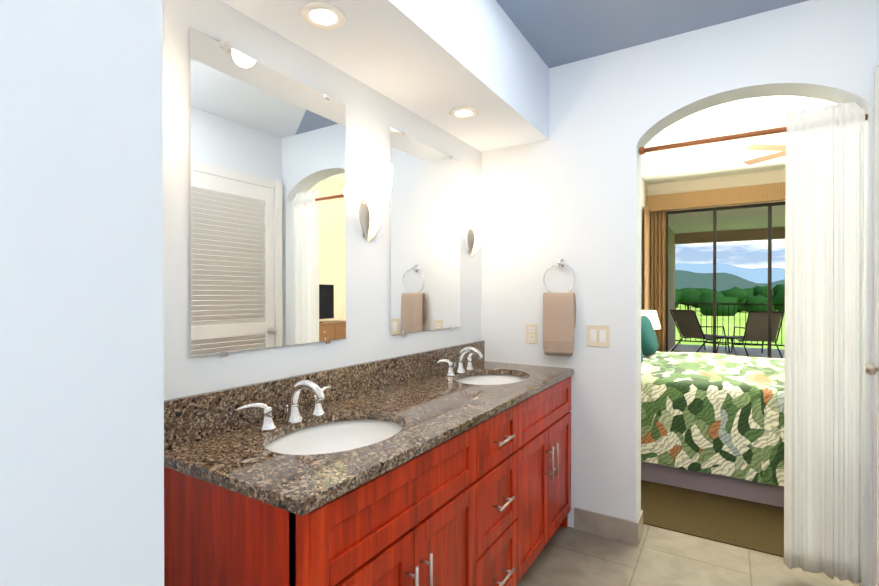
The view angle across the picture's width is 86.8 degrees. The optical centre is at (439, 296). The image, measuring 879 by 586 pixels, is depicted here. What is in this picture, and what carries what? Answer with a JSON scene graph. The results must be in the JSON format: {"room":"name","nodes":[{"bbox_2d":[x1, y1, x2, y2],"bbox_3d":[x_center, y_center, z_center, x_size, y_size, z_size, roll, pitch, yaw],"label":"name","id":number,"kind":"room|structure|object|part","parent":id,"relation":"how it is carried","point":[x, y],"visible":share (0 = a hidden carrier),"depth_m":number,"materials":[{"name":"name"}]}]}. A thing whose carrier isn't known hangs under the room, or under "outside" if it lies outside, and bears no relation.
{"room":"bathroom","nodes":[
{"label":"bathroom","id":0,"kind":"room"},
{"bbox_2d":[0,0,163,585],"bbox_3d":[-0.922,0.005,0.378,0.600,2.566,1.040,0,0,32],"label":"wall block","id":1,"kind":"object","parent":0,"point":[81,329],"visible":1,"depth_m":0.58,"materials":[{"name":"white paint"}]},
{"bbox_2d":[163,0,481,399],"bbox_3d":[1.166,-0.437,4.440,0.120,3.410,10.350,0,0,32],"label":"wall","id":2,"kind":"structure","parent":0,"point":[373,116],"depth_m":1.67,"materials":[{"name":"white paint"}]},
{"bbox_2d":[189,28,345,356],"bbox_3d":[-0.533,-0.292,1.564,0.009,0.938,0.622,0,0,32],"label":"mirror","id":3,"kind":"object","parent":2,"relation":"attached to","point":[267,196],"visible":1,"depth_m":1.49,"materials":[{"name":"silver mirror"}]},
{"bbox_2d":[164,341,483,448],"bbox_3d":[-0.239,0.337,2.031,0.020,0.124,1.928,0,0,32],"label":"backsplash","id":4,"kind":"structure","parent":2,"relation":"attached to","point":[193,417],"depth_m":1.55,"materials":[{"name":"brown stone"}]},
{"bbox_2d":[355,161,392,241],"bbox_3d":[-0.253,-0.385,1.919,0.116,0.315,0.168,0,0,32],"label":"sconce","id":5,"kind":"object","parent":2,"relation":"attached to","point":[373,181],"visible":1,"depth_m":1.88,"materials":[{"name":"white glass"}]},
{"bbox_2d":[390,128,459,335],"bbox_3d":[-0.052,-0.291,2.343,0.009,0.944,0.630,0,0,32],"label":"mirror","id":6,"kind":"object","parent":2,"relation":"attached to","point":[425,242],"visible":0.98,"depth_m":2.29,"materials":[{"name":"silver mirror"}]},
{"bbox_2d":[464,200,488,256],"bbox_3d":[0.231,-0.389,2.702,0.116,0.315,0.168,0,0,32],"label":"sconce","id":7,"kind":"object","parent":2,"relation":"attached to","point":[476,213],"visible":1,"depth_m":2.66,"materials":[{"name":"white glass"}]},
{"bbox_2d":[641,155,641,200],"bbox_3d":[0.722,-0.404,2.759,0.883,3.360,0.004,0,0,32],"label":"lining","id":8,"kind":"object","parent":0,"point":[641,177],"visible":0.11,"depth_m":2.53,"materials":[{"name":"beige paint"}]},
{"bbox_2d":[641,178,647,309],"bbox_3d":[2.142,-0.419,5.900,0.004,3.360,6.840,0,0,32],"label":"liner","id":9,"kind":"object","parent":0,"point":[644,192],"visible":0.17,"depth_m":8.29,"materials":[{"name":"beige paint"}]},
{"bbox_2d":[668,226,674,349],"bbox_3d":[5.071,-0.180,10.474,0.120,2.840,3.780,0,0,32],"label":"wall","id":10,"kind":"structure","parent":0,"point":[671,284],"depth_m":11.19,"materials":[{"name":"beige concrete"}]},
{"bbox_2d":[481,0,878,585],"bbox_3d":[1.133,-0.427,2.409,1.958,3.410,0.160,0,0,32],"label":"wall","id":11,"kind":"structure","parent":0,"point":[569,191],"depth_m":2.45,"materials":[{"name":"white paint"}]},
{"bbox_2d":[526,323,537,343],"bbox_3d":[0.533,0.214,2.683,0.072,0.116,0.007,0,0,32],"label":"electrical outlet plate","id":12,"kind":"object","parent":11,"relation":"attached to","point":[532,333],"visible":1,"depth_m":2.68,"materials":[{"name":"beige plastic"}]},
{"bbox_2d":[543,258,575,355],"bbox_3d":[0.662,0.056,2.566,0.180,0.536,0.071,0,0,32],"label":"towel ring","id":13,"kind":"object","parent":11,"relation":"attached to","point":[559,316],"visible":0.96,"depth_m":2.54,"materials":[{"name":"beige fabric"}]},
{"bbox_2d":[543,293,575,355],"bbox_3d":[0.659,0.154,2.560,0.183,0.356,0.064,0,0,32],"label":"towel","id":14,"kind":"object","parent":13,"relation":"hanging from","point":[559,309],"depth_m":2.54,"materials":[{"name":"beige fabric"}]},
{"bbox_2d":[587,325,609,346],"bbox_3d":[0.849,0.212,2.487,0.116,0.116,0.010,0,0,32],"label":"switch plate","id":15,"kind":"object","parent":11,"relation":"attached to","point":[598,335],"visible":1,"depth_m":2.49,"materials":[{"name":"beige plastic"}]},
{"bbox_2d":[574,507,637,545],"bbox_3d":[0.881,1.220,2.472,0.327,0.115,0.012,0,0,32],"label":"baseboard","id":16,"kind":"structure","parent":11,"relation":"attached to","point":[610,527],"depth_m":2.46,"materials":[{"name":"tile"}]},
{"bbox_2d":[636,510,642,543],"bbox_3d":[1.060,1.220,2.462,0.012,0.115,0.160,0,0,32],"label":"baseboard","id":17,"kind":"structure","parent":11,"relation":"attached to","point":[639,520],"depth_m":2.45,"materials":[{"name":"tile"}]},
{"bbox_2d":[639,101,867,583],"bbox_3d":[1.438,0.196,2.222,0.905,2.075,0.051,0,0,32],"label":"curtain","id":18,"kind":"object","parent":11,"relation":"hanging from","point":[823,375],"visible":1,"depth_m":2.07,"materials":[{"name":"white fabric"}]},
{"bbox_3d":[1.439,-0.766,2.218,0.905,0.039,0.040,0,0,32],"label":"curtain rod","id":19,"kind":"part","parent":18,"relation":"part of","materials":[{"name":"brown wood"}]},
{"bbox_3d":[1.699,0.197,2.061,0.270,2.075,0.051,0,0,32],"label":"panel","id":20,"kind":"part","parent":18,"relation":"part of","materials":[{"name":"white fabric"}]},
{"bbox_2d":[516,524,860,585],"bbox_3d":[0.225,1.325,1.062,2.078,0.080,3.600,0,0,32],"label":"floor","id":21,"kind":"structure","parent":0,"point":[571,556],"depth_m":2.22,"materials":[{"name":"tile"}]},
{"bbox_2d":[164,373,573,585],"bbox_3d":[0.007,0.855,1.890,0.590,0.850,1.913,0,0,32],"label":"bathroom vanity","id":22,"kind":"object","parent":21,"relation":"on","point":[453,482],"depth_m":1.28,"materials":[{"name":"red wood"}]},
{"bbox_2d":[164,361,573,520],"bbox_3d":[-0.006,0.415,1.887,0.568,0.030,1.928,0,0,32],"label":"countertop","id":23,"kind":"structure","parent":22,"relation":"on","point":[238,461],"depth_m":1.30,"materials":[{"name":"brown stone"}]},
{"bbox_2d":[236,380,331,430],"bbox_3d":[-0.428,0.333,1.473,0.174,0.138,0.383,0,0,32],"label":"faucet","id":24,"kind":"object","parent":23,"relation":"on","point":[293,414],"visible":1,"depth_m":1.47,"materials":[{"name":"silver metal"}]},
{"bbox_2d":[265,419,402,454],"bbox_3d":[-0.304,0.509,1.409,0.418,0.146,0.543,0,0,32],"label":"sink","id":25,"kind":"object","parent":23,"relation":"in","point":[333,437],"visible":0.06,"depth_m":1.59,"materials":[{"name":"white ceramic"}]},
{"bbox_2d":[436,347,482,375],"bbox_3d":[0.148,0.328,2.404,0.174,0.138,0.383,0,0,32],"label":"faucet","id":26,"kind":"object","parent":23,"relation":"on","point":[459,368],"visible":1,"depth_m":2.41,"materials":[{"name":"silver metal"}]},
{"bbox_2d":[456,374,526,384],"bbox_3d":[0.261,0.504,2.323,0.418,0.146,0.543,0,0,32],"label":"sink","id":27,"kind":"object","parent":23,"relation":"in","point":[495,379],"visible":0.06,"depth_m":2.53,"materials":[{"name":"white ceramic"}]},
{"bbox_3d":[-0.176,0.915,1.121,0.020,0.542,0.373,0,0,32],"label":"door","id":28,"kind":"part","parent":22,"relation":"part of","materials":[{"name":"brown wood"}]},
{"bbox_3d":[-0.078,0.538,1.279,0.020,0.186,0.748,0,0,32],"label":"panel","id":29,"kind":"part","parent":22,"relation":"part of","materials":[{"name":"brown wood"}]},
{"bbox_3d":[-0.072,0.794,1.236,0.038,0.160,0.010,0,0,32],"label":"handle","id":30,"kind":"part","parent":22,"relation":"part of","materials":[{"name":"silver metal"}]},
{"bbox_3d":[-0.036,0.793,1.296,0.038,0.160,0.010,0,0,32],"label":"handle","id":31,"kind":"part","parent":22,"relation":"part of","materials":[{"name":"silver metal"}]},
{"bbox_3d":[0.021,0.914,1.441,0.020,0.542,0.373,0,0,32],"label":"door","id":32,"kind":"part","parent":22,"relation":"part of","materials":[{"name":"brown wood"}]},
{"bbox_3d":[0.216,0.774,1.756,0.020,0.265,0.363,0,0,32],"label":"drawer","id":33,"kind":"part","parent":22,"relation":"part of","materials":[{"name":"brown wood"}]},
{"bbox_3d":[0.216,0.536,1.755,0.020,0.186,0.363,0,0,32],"label":"drawer","id":34,"kind":"part","parent":22,"relation":"part of","materials":[{"name":"brown wood"}]},
{"bbox_3d":[0.216,1.051,1.757,0.020,0.265,0.363,0,0,32],"label":"drawer","id":35,"kind":"part","parent":22,"relation":"part of","materials":[{"name":"brown wood"}]},
{"bbox_3d":[0.240,1.051,1.742,0.038,0.010,0.130,0,0,32],"label":"handle","id":36,"kind":"part","parent":22,"relation":"part of","materials":[{"name":"silver metal"}]},
{"bbox_3d":[0.240,0.774,1.741,0.038,0.010,0.130,0,0,32],"label":"handle","id":37,"kind":"part","parent":22,"relation":"part of","materials":[{"name":"silver metal"}]},
{"bbox_3d":[0.240,0.536,1.740,0.038,0.010,0.130,0,0,32],"label":"handle","id":38,"kind":"part","parent":22,"relation":"part of","materials":[{"name":"silver metal"}]},
{"bbox_3d":[0.414,0.911,2.078,0.020,0.542,0.386,0,0,32],"label":"door","id":39,"kind":"part","parent":22,"relation":"part of","materials":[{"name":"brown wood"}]},
{"bbox_3d":[0.516,0.534,2.241,0.020,0.186,0.774,0,0,32],"label":"panel","id":40,"kind":"part","parent":22,"relation":"part of","materials":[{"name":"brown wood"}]},
{"bbox_3d":[0.522,0.789,2.198,0.038,0.160,0.010,0,0,32],"label":"handle","id":41,"kind":"part","parent":22,"relation":"part of","materials":[{"name":"silver metal"}]},
{"bbox_3d":[0.559,0.789,2.257,0.038,0.160,0.010,0,0,32],"label":"handle","id":42,"kind":"part","parent":22,"relation":"part of","materials":[{"name":"silver metal"}]},
{"bbox_3d":[0.619,0.909,2.408,0.020,0.542,0.386,0,0,32],"label":"door","id":43,"kind":"part","parent":22,"relation":"part of","materials":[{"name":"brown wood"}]},
{"bbox_2d":[641,480,783,557],"bbox_3d":[4.239,1.304,4.665,5.120,0.086,6.750,0,0,32],"label":"floor carpet","id":44,"kind":"object","parent":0,"point":[754,526],"depth_m":2.67,"materials":[{"name":"brown carpet"}]},
{"bbox_2d":[641,315,784,507],"bbox_3d":[2.092,0.627,3.808,2.109,1.272,1.874,0,0,32],"label":"bed","id":45,"kind":"object","parent":44,"relation":"on","point":[712,423],"visible":0.38,"depth_m":3.00,"materials":[{"name":"green"}]},
{"bbox_3d":[2.262,0.955,5.174,0.540,0.620,0.520,0,0,32],"label":"nightstand","id":46,"kind":"object","parent":44,"relation":"on","visible":0},
{"bbox_2d":[641,310,660,328],"bbox_3d":[2.271,0.399,5.166,0.350,0.490,0.350,0,0,32],"label":"table lamp","id":47,"kind":"object","parent":46,"relation":"on","point":[652,315],"visible":0.12,"depth_m":5.04,"materials":[{"name":"white fabric"}]},
{"bbox_2d":[648,169,785,211],"bbox_3d":[6.096,-0.452,7.547,5.000,3.410,0.120,0,0,32],"label":"wall","id":48,"kind":"structure","parent":0,"point":[756,178],"depth_m":8.19,"materials":[{"name":"beige paint"}]},
{"bbox_2d":[646,182,785,211],"bbox_3d":[5.287,-1.707,7.742,3.388,0.280,0.090,0,0,32],"label":"valance","id":49,"kind":"object","parent":48,"relation":"attached to","point":[771,192],"visible":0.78,"depth_m":7.99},
{"bbox_2d":[644,207,665,351],"bbox_3d":[3.867,-0.176,8.375,0.322,2.792,0.688,0,0,32],"label":"drape","id":50,"kind":"object","parent":49,"relation":"hanging from","point":[655,260],"visible":0.83,"depth_m":8.59,"materials":[{"name":"beige fabric"}]},
{"bbox_3d":[3.752,-0.177,8.408,0.046,2.792,0.623,0,0,32],"label":"panel","id":51,"kind":"part","parent":50,"relation":"part of","materials":[{"name":"beige fabric"}]},
{"bbox_2d":[666,202,784,357],"bbox_3d":[5.245,-0.164,8.074,2.400,2.828,0.060,0,0,32],"label":"door frame","id":52,"kind":"structure","parent":48,"relation":"attached to","point":[716,209],"depth_m":8.25,"materials":[{"name":"brown metal"}]},
{"bbox_2d":[668,205,784,233],"bbox_3d":[6.368,-1.647,9.665,3.170,0.100,3.780,0,0,32],"label":"ceiling","id":53,"kind":"structure","parent":0,"point":[745,218],"depth_m":9.78,"materials":[{"name":"white"}]},
{"bbox_2d":[675,227,784,243],"bbox_3d":[7.320,-1.474,11.206,3.170,0.260,0.160,0,0,32],"label":"beam","id":54,"kind":"structure","parent":53,"relation":"attached to","point":[730,235],"depth_m":11.27,"materials":[{"name":"beige"}]},
{"bbox_2d":[642,96,836,184],"bbox_3d":[4.298,-2.143,4.630,5.000,0.100,6.960,0,0,32],"label":"ceiling","id":55,"kind":"structure","parent":0,"point":[718,159],"depth_m":6.30,"materials":[{"name":"white paint"}]},
{"bbox_2d":[743,144,785,164],"bbox_3d":[4.380,-1.889,5.534,1.271,0.415,1.333,0,0,32],"label":"fan","id":56,"kind":"object","parent":55,"relation":"hanging from","point":[764,147],"visible":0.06,"depth_m":5.59,"materials":[{"name":"beige wood"}]},
{"bbox_3d":[1.034,0.004,0.503,0.120,2.566,3.510,0,0,32],"label":"wall","id":57,"kind":"structure","parent":0,"visible":0},
{"bbox_2d":[864,65,878,585],"bbox_3d":[1.486,0.185,1.441,0.094,2.195,1.050,0,0,32],"label":"louvered door","id":58,"kind":"structure","parent":57,"relation":"in","point":[870,368],"depth_m":1.85,"materials":[{"name":"white paint"}]},
{"bbox_3d":[1.691,0.281,1.803,0.062,0.053,0.054,0,0,32],"label":"knob","id":59,"kind":"part","parent":58,"relation":"part of","materials":[{"name":"silver metal"}]},
{"bbox_3d":[1.507,0.185,1.429,0.046,2.195,1.050,0,0,32],"label":"frame","id":60,"kind":"part","parent":58,"relation":"part of","materials":[{"name":"white paint"}]},
{"bbox_3d":[0.210,-1.331,0.912,1.958,0.100,3.350,0,0,32],"label":"ceiling","id":61,"kind":"structure","parent":0,"visible":0},
{"bbox_2d":[221,0,548,151],"bbox_3d":[-0.142,-1.083,1.801,0.426,0.403,2.210,0,0,32],"label":"ceiling soffit","id":62,"kind":"structure","parent":61,"relation":"attached to","point":[435,62],"depth_m":1.85,"materials":[{"name":"white paint"}]},
{"bbox_2d":[300,2,345,29],"bbox_3d":[-0.364,-0.876,1.457,0.138,0.008,0.138,0,0,32],"label":"recessed light","id":63,"kind":"object","parent":62,"relation":"attached to","point":[323,15],"visible":1,"depth_m":1.45,"materials":[{"name":"white paint"}]},
{"bbox_2d":[450,107,477,118],"bbox_3d":[0.117,-0.880,2.235,0.138,0.008,0.138,0,0,32],"label":"recessed light","id":64,"kind":"object","parent":62,"relation":"attached to","point":[463,113],"visible":0.98,"depth_m":2.23,"materials":[{"name":"white paint"}]},
{"bbox_2d":[496,0,808,67],"bbox_3d":[0.679,-1.336,1.935,1.679,0.100,1.117,0,0,32],"label":"tray ceiling","id":65,"kind":"structure","parent":61,"relation":"attached to","point":[555,33],"depth_m":2.17,"materials":[{"name":"blue paint"}]},
{"label":"outside","id":66,"kind":"structure","parent":0,"visible":0},
{"bbox_2d":[668,344,784,357],"bbox_3d":[6.337,1.284,9.629,3.170,0.080,3.900,0,0,32],"label":"floor","id":67,"kind":"structure","parent":66,"point":[751,352],"depth_m":10.65,"materials":[{"name":"white concrete"}]},
{"bbox_2d":[670,309,729,352],"bbox_3d":[5.740,0.769,10.248,1.146,0.966,0.608,0,0,-23],"label":"lounge chair","id":68,"kind":"object","parent":67,"relation":"on","point":[687,323],"visible":0.92,"depth_m":10.12,"materials":[{"name":"brown fabric"}]},
{"bbox_2d":[712,335,739,354],"bbox_3d":[6.017,1.045,9.766,0.500,0.403,0.500,0,0,32],"label":"side table","id":69,"kind":"object","parent":67,"relation":"on","point":[727,337],"visible":0.79,"depth_m":9.66,"materials":[{"name":"brown metal"}]},
{"bbox_2d":[675,303,784,346],"bbox_3d":[7.330,0.701,11.233,2.946,1.070,0.060,0,0,32],"label":"railing","id":70,"kind":"object","parent":67,"relation":"on","point":[728,304],"visible":0.58,"depth_m":11.38,"materials":[{"name":"brown metal"}]},
{"bbox_2d":[731,311,783,357],"bbox_3d":[6.595,0.771,9.685,0.608,0.966,1.145,0,0,17],"label":"lounge chair","id":71,"kind":"object","parent":67,"relation":"on","point":[756,327],"visible":0.83,"depth_m":9.33,"materials":[{"name":"brown fabric"}]},
{"bbox_2d":[675,304,784,348],"bbox_3d":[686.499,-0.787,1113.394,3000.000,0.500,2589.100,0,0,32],"label":"lawn","id":72,"kind":"structure","parent":66,"point":[739,319],"depth_m":56.49,"materials":[{"name":"green plant"}]},
{"bbox_2d":[675,284,784,315],"bbox_3d":[79.867,0.957,127.091,68.346,8.372,89.827,0,0,32],"label":"tree","id":73,"kind":"object","parent":72,"relation":"on","point":[755,294],"visible":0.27,"depth_m":107.85,"materials":[{"name":"green plant"}]},
{"bbox_2d":[675,270,784,291],"bbox_3d":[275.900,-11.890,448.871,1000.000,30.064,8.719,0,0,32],"label":"mountain","id":74,"kind":"structure","parent":66,"point":[689,279],"depth_m":455.20,"materials":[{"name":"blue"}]},
{"bbox_2d":[675,263,784,282],"bbox_3d":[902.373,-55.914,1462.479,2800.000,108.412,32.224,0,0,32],"label":"sky","id":75,"kind":"structure","parent":66,"point":[757,275],"depth_m":1448.54,"materials":[{"name":"blue"}]}
]}

